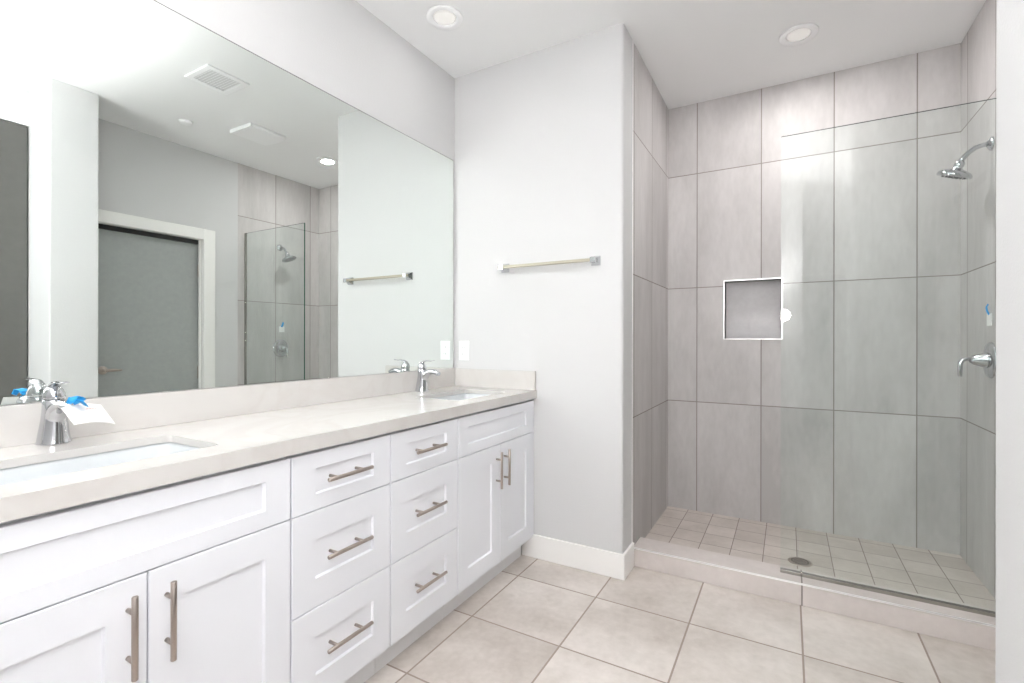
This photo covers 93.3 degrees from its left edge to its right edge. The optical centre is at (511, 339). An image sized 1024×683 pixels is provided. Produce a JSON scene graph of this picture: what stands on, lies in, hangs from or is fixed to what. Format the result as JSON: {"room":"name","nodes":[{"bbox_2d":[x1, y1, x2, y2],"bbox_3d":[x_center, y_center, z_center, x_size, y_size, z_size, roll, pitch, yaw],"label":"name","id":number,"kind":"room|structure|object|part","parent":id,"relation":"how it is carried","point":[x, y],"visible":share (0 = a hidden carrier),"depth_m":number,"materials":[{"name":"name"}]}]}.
{"room":"bathroom","nodes":[
{"label":"bathroom","id":0,"kind":"room"},
{"bbox_2d":[0,0,454,405],"bbox_3d":[-1.622,-0.192,0.776,0.120,2.740,4.938,0,0,30],"label":"wall","id":1,"kind":"structure","parent":0,"point":[340,48],"depth_m":2.21,"materials":[{"name":"grey paint"}]},
{"bbox_2d":[0,0,452,404],"bbox_3d":[-1.001,-0.448,1.734,0.006,1.230,2.618,0,0,30],"label":"wall mirror","id":2,"kind":"object","parent":1,"relation":"attached to","point":[181,208],"visible":1,"depth_m":1.60,"materials":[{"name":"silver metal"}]},
{"bbox_2d":[0,368,454,447],"bbox_3d":[-0.882,0.222,1.930,0.020,0.105,2.198,0,0,30],"label":"backsplash","id":3,"kind":"structure","parent":1,"relation":"attached to","point":[19,423],"depth_m":1.65,"materials":[{"name":"white stone"}]},
{"bbox_2d":[454,24,631,553],"bbox_3d":[0.089,-0.189,2.735,1.148,2.740,0.161,0,0,30],"label":"wall","id":4,"kind":"structure","parent":0,"point":[543,139],"depth_m":2.55,"materials":[{"name":"grey paint"}]},
{"bbox_2d":[459,341,468,359],"bbox_3d":[-0.283,0.067,2.849,0.072,0.114,0.009,0,0,30],"label":"wall outlet","id":5,"kind":"object","parent":4,"relation":"attached to","point":[463,345],"visible":1,"depth_m":2.85,"materials":[{"name":"white plastic"}]},
{"bbox_2d":[461,345,465,355],"bbox_3d":[-0.285,0.067,2.846,0.034,0.068,0.003,0,0,30],"label":"receptacle","id":6,"kind":"object","parent":5,"relation":"attached to","point":[463,347],"depth_m":2.85,"materials":[{"name":"white plastic"}]},
{"bbox_2d":[498,256,600,272],"bbox_3d":[0.181,-0.397,2.556,0.580,0.048,0.058,0,0,30],"label":"towel bar","id":7,"kind":"object","parent":4,"relation":"attached to","point":[594,260],"visible":1,"depth_m":2.51,"materials":[{"name":"silver metal"}]},
{"bbox_3d":[-0.050,-0.397,2.688,0.048,0.048,0.058,0,0,30],"label":"post","id":8,"kind":"part","parent":7,"relation":"part of","materials":[{"name":"silver metal"}]},
{"bbox_3d":[0.412,-0.397,2.424,0.048,0.048,0.058,0,0,30],"label":"post","id":9,"kind":"part","parent":7,"relation":"part of","materials":[{"name":"silver metal"}]},
{"bbox_2d":[522,534,633,579],"bbox_3d":[0.345,1.119,2.579,0.572,0.125,0.175,0,0,30],"label":"baseboard","id":10,"kind":"structure","parent":4,"relation":"attached to","point":[582,557],"depth_m":2.48,"materials":[{"name":"white paint"}]},
{"bbox_2d":[633,42,668,543],"bbox_3d":[0.792,-0.188,2.929,0.120,2.740,0.874,0,0,30],"label":"wall","id":11,"kind":"structure","parent":0,"point":[650,111],"depth_m":2.83,"materials":[{"name":"tile"}]},
{"bbox_2d":[632,40,632,541],"bbox_3d":[0.628,-0.237,2.519,0.004,2.643,0.008,0,0,30],"label":"trim","id":12,"kind":"structure","parent":11,"relation":"attached to","point":[632,40],"depth_m":2.52,"materials":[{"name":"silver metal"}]},
{"bbox_2d":[355,0,985,108],"bbox_3d":[0.045,-1.609,0.494,3.350,0.100,6.300,0,0,30],"label":"ceiling","id":13,"kind":"structure","parent":0,"point":[693,51],"depth_m":2.45,"materials":[{"name":"white paint"}]},
{"bbox_2d":[426,5,462,29],"bbox_3d":[-0.326,-1.555,2.341,0.176,0.009,0.176,0,0,30],"label":"recessed light","id":14,"kind":"object","parent":13,"relation":"in","point":[446,17],"visible":1,"depth_m":2.33,"materials":[{"name":"white plastic"}]},
{"bbox_2d":[779,23,818,45],"bbox_3d":[1.464,-1.552,2.468,0.176,0.009,0.176,0,0,30],"label":"recessed light","id":15,"kind":"object","parent":13,"relation":"in","point":[802,33],"visible":1,"depth_m":2.46,"materials":[{"name":"white plastic"}]},
{"bbox_2d":[364,554,995,682],"bbox_3d":[0.040,1.231,0.494,3.350,0.100,6.300,0,0,30],"label":"floor","id":16,"kind":"structure","parent":0,"point":[536,620],"depth_m":1.88,"materials":[{"name":"tile"}]},
{"bbox_2d":[0,457,289,682],"bbox_3d":[-0.992,0.750,1.157,0.559,0.858,0.686,0,0,30],"label":"base cabinet","id":17,"kind":"object","parent":16,"relation":"on","point":[185,581],"visible":0.96,"depth_m":1.05,"materials":[{"name":"white paint"}]},
{"bbox_3d":[-0.874,0.780,0.892,0.019,0.562,0.340,0,0,30],"label":"door","id":18,"kind":"part","parent":17,"relation":"part of","materials":[{"name":"white paint"}]},
{"bbox_3d":[-0.783,0.613,0.996,0.036,0.172,0.012,0,0,30],"label":"handle","id":19,"kind":"part","parent":17,"relation":"part of","materials":[{"name":"silver metal"}]},
{"bbox_3d":[-0.747,0.613,1.058,0.036,0.172,0.012,0,0,30],"label":"handle","id":20,"kind":"part","parent":17,"relation":"part of","materials":[{"name":"silver metal"}]},
{"bbox_3d":[-0.704,0.780,1.190,0.019,0.562,0.340,0,0,30],"label":"door","id":21,"kind":"part","parent":17,"relation":"part of","materials":[{"name":"white paint"}]},
{"bbox_2d":[0,368,536,522],"bbox_3d":[-0.650,0.243,1.797,0.556,0.148,2.198,0,0,30],"label":"countertop","id":22,"kind":"structure","parent":17,"relation":"on","point":[233,427],"depth_m":1.48,"materials":[{"name":"white stone"}]},
{"bbox_2d":[35,381,73,445],"bbox_3d":[-1.168,0.190,1.248,0.153,0.166,0.071,0,0,30],"label":"faucet","id":23,"kind":"object","parent":22,"relation":"on","point":[53,429],"visible":0.9,"depth_m":1.24,"materials":[{"name":"silver metal"}]},
{"bbox_3d":[-1.178,0.132,1.254,0.103,0.050,0.048,0,0,30],"label":"lever handle","id":24,"kind":"part","parent":23,"relation":"part of","materials":[{"name":"silver metal"}]},
{"bbox_3d":[-1.161,0.195,1.244,0.136,0.081,0.045,0,0,30],"label":"spout","id":25,"kind":"part","parent":23,"relation":"part of","materials":[{"name":"silver metal"}]},
{"bbox_2d":[61,396,114,424],"bbox_3d":[-1.081,0.185,1.239,0.054,0.088,0.205,0,0,-15],"label":"tag","id":26,"kind":"object","parent":23,"relation":"hanging from","point":[77,413],"visible":1,"depth_m":1.22,"materials":[{"name":"white paper"}]},
{"bbox_2d":[0,442,200,485],"bbox_3d":[-0.976,0.360,1.138,0.307,0.130,0.466,0,0,30],"label":"sink","id":27,"kind":"object","parent":22,"relation":"in","point":[17,474],"visible":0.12,"depth_m":1.22,"materials":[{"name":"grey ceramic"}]},
{"bbox_2d":[415,360,440,391],"bbox_3d":[-0.439,0.192,2.522,0.153,0.166,0.071,0,0,30],"label":"faucet","id":28,"kind":"object","parent":22,"relation":"on","point":[423,373],"visible":1,"depth_m":2.51,"materials":[{"name":"silver metal"}]},
{"bbox_3d":[-0.449,0.133,2.527,0.103,0.050,0.048,0,0,30],"label":"lever handle","id":29,"kind":"part","parent":28,"relation":"part of","materials":[{"name":"silver metal"}]},
{"bbox_3d":[-0.431,0.196,2.517,0.136,0.081,0.045,0,0,30],"label":"spout","id":30,"kind":"part","parent":28,"relation":"part of","materials":[{"name":"silver metal"}]},
{"bbox_2d":[431,393,489,399],"bbox_3d":[-0.248,0.361,2.412,0.307,0.130,0.466,0,0,30],"label":"sink","id":31,"kind":"object","parent":22,"relation":"in","point":[462,396],"visible":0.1,"depth_m":2.61,"materials":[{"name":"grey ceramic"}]},
{"bbox_2d":[286,433,389,682],"bbox_3d":[-0.726,0.750,1.623,0.559,0.858,0.383,0,0,30],"label":"base cabinet","id":32,"kind":"object","parent":16,"relation":"on","point":[339,519],"visible":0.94,"depth_m":1.48,"materials":[{"name":"white paint"}]},
{"bbox_3d":[-0.522,0.413,1.506,0.019,0.166,0.380,0,0,30],"label":"drawer","id":33,"kind":"part","parent":32,"relation":"part of","materials":[{"name":"white paint"}]},
{"bbox_3d":[-0.523,0.639,1.506,0.019,0.280,0.380,0,0,30],"label":"drawer","id":34,"kind":"part","parent":32,"relation":"part of","materials":[{"name":"white paint"}]},
{"bbox_3d":[-0.523,0.922,1.506,0.019,0.279,0.380,0,0,30],"label":"drawer","id":35,"kind":"part","parent":32,"relation":"part of","materials":[{"name":"white paint"}]},
{"bbox_3d":[-0.506,0.912,1.490,0.044,0.012,0.172,0,0,30],"label":"handle","id":36,"kind":"part","parent":32,"relation":"part of","materials":[{"name":"silver metal"}]},
{"bbox_3d":[-0.505,0.637,1.490,0.044,0.012,0.172,0,0,30],"label":"handle","id":37,"kind":"part","parent":32,"relation":"part of","materials":[{"name":"silver metal"}]},
{"bbox_3d":[-0.505,0.411,1.490,0.044,0.012,0.172,0,0,30],"label":"handle","id":38,"kind":"part","parent":32,"relation":"part of","materials":[{"name":"silver metal"}]},
{"bbox_2d":[375,418,457,672],"bbox_3d":[-0.533,0.751,1.960,0.559,0.858,0.391,0,0,30],"label":"base cabinet","id":39,"kind":"object","parent":16,"relation":"on","point":[423,483],"visible":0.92,"depth_m":1.82,"materials":[{"name":"white paint"}]},
{"bbox_3d":[-0.330,0.922,1.844,0.019,0.279,0.388,0,0,30],"label":"drawer","id":40,"kind":"part","parent":39,"relation":"part of","materials":[{"name":"white paint"}]},
{"bbox_3d":[-0.329,0.413,1.844,0.019,0.166,0.388,0,0,30],"label":"drawer","id":41,"kind":"part","parent":39,"relation":"part of","materials":[{"name":"white paint"}]},
{"bbox_3d":[-0.330,0.640,1.844,0.019,0.280,0.388,0,0,30],"label":"drawer","id":42,"kind":"part","parent":39,"relation":"part of","materials":[{"name":"white paint"}]},
{"bbox_3d":[-0.313,0.912,1.827,0.044,0.012,0.172,0,0,30],"label":"handle","id":43,"kind":"part","parent":39,"relation":"part of","materials":[{"name":"silver metal"}]},
{"bbox_3d":[-0.312,0.637,1.827,0.044,0.012,0.172,0,0,30],"label":"handle","id":44,"kind":"part","parent":39,"relation":"part of","materials":[{"name":"silver metal"}]},
{"bbox_3d":[-0.312,0.411,1.827,0.044,0.012,0.172,0,0,30],"label":"handle","id":45,"kind":"part","parent":39,"relation":"part of","materials":[{"name":"silver metal"}]},
{"bbox_2d":[444,400,533,616],"bbox_3d":[-0.261,0.751,2.436,0.559,0.858,0.701,0,0,30],"label":"base cabinet","id":46,"kind":"object","parent":16,"relation":"on","point":[495,445],"depth_m":2.25,"materials":[{"name":"white paint"}]},
{"bbox_3d":[-0.148,0.781,2.163,0.019,0.562,0.336,0,0,30],"label":"door","id":47,"kind":"part","parent":46,"relation":"part of","materials":[{"name":"white paint"}]},
{"bbox_3d":[-0.058,0.615,2.265,0.036,0.172,0.012,0,0,30],"label":"handle","id":48,"kind":"part","parent":46,"relation":"part of","materials":[{"name":"silver metal"}]},
{"bbox_3d":[-0.022,0.615,2.328,0.036,0.172,0.012,0,0,30],"label":"handle","id":49,"kind":"part","parent":46,"relation":"part of","materials":[{"name":"silver metal"}]},
{"bbox_3d":[0.020,0.781,2.457,0.019,0.562,0.336,0,0,30],"label":"door","id":50,"kind":"part","parent":46,"relation":"part of","materials":[{"name":"white paint"}]},
{"bbox_3d":[0.097,0.697,2.622,0.037,0.732,0.022,0,0,30],"label":"filler strip","id":51,"kind":"part","parent":46,"relation":"part of","materials":[{"name":"white wood"}]},
{"bbox_2d":[634,537,995,650],"bbox_3d":[1.311,1.133,2.216,1.493,0.100,0.158,0,0,30],"label":"shower curb","id":52,"kind":"object","parent":16,"relation":"on","point":[750,576],"depth_m":2.13,"materials":[{"name":"tile"}]},
{"bbox_2d":[780,98,995,617],"bbox_3d":[1.611,0.071,2.057,0.816,2.031,0.022,0,0,30],"label":"screen","id":53,"kind":"object","parent":52,"relation":"on","point":[782,570],"visible":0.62,"depth_m":2.05,"materials":[{"name":"clear glass"}]},
{"bbox_3d":[1.611,0.067,2.057,0.815,2.023,0.010,0,0,30],"label":"glass pane","id":54,"kind":"part","parent":53,"relation":"part of","materials":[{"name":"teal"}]},
{"bbox_2d":[668,43,960,554],"bbox_3d":[1.738,-0.186,2.961,1.733,2.740,0.120,0,0,30],"label":"wall","id":55,"kind":"structure","parent":0,"point":[847,423],"depth_m":2.84,"materials":[{"name":"tile"}]},
{"bbox_2d":[723,277,782,339],"bbox_3d":[1.531,-0.187,3.072,0.333,0.379,0.113,0,0,30],"label":"shower niche","id":56,"kind":"object","parent":55,"relation":"attached to","point":[754,309],"depth_m":3.10,"materials":[{"name":"tile"}]},
{"bbox_2d":[645,506,995,609],"bbox_3d":[1.528,1.158,2.597,1.493,0.050,0.718,0,0,30],"label":"floor","id":57,"kind":"structure","parent":0,"point":[942,575],"depth_m":2.57,"materials":[{"name":"tile"}]},
{"bbox_2d":[788,557,811,566],"bbox_3d":[1.465,1.131,2.458,0.108,0.004,0.108,0,0,30],"label":"shower drain","id":58,"kind":"object","parent":57,"relation":"on","point":[798,561],"visible":1,"depth_m":2.45,"materials":[{"name":"silver metal"}]},
{"bbox_2d":[960,0,996,598],"bbox_3d":[2.197,-0.186,2.137,0.120,2.740,0.856,0,0,30],"label":"wall","id":59,"kind":"structure","parent":0,"point":[979,45],"depth_m":2.30,"materials":[{"name":"tile"}]},
{"bbox_2d":[936,136,994,179],"bbox_3d":[2.061,-0.812,2.208,0.188,0.179,0.130,0,0,30],"label":"shower fixture","id":60,"kind":"object","parent":59,"relation":"attached to","point":[957,172],"visible":1,"depth_m":2.18,"materials":[{"name":"silver metal"}]},
{"bbox_3d":[2.084,-0.841,2.179,0.113,0.081,0.021,0,0,30],"label":"arm","id":61,"kind":"part","parent":60,"relation":"part of","materials":[{"name":"silver metal"}]},
{"bbox_2d":[957,342,995,378],"bbox_3d":[2.090,0.094,2.186,0.113,0.164,0.164,0,0,30],"label":"shower valve","id":62,"kind":"object","parent":59,"relation":"attached to","point":[987,359],"visible":0.99,"depth_m":2.15,"materials":[{"name":"silver metal"}]},
{"bbox_3d":[2.068,0.126,2.199,0.064,0.089,0.020,0,0,30],"label":"lever handle","id":63,"kind":"part","parent":62,"relation":"part of","materials":[{"name":"silver metal"}]},
{"bbox_2d":[985,304,991,325],"bbox_3d":[2.139,-0.110,2.171,0.012,0.098,0.056,0,0,30],"label":"tag","id":64,"kind":"object","parent":59,"relation":"attached to","point":[989,315],"visible":1,"depth_m":2.17,"materials":[{"name":"white paper"}]},
{"bbox_2d":[995,0,1023,682],"bbox_3d":[1.188,-0.187,0.767,0.552,2.740,0.236,0,0,30],"label":"wall partition","id":65,"kind":"structure","parent":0,"point":[1009,659],"depth_m":0.94,"materials":[{"name":"grey paint"}]}
]}

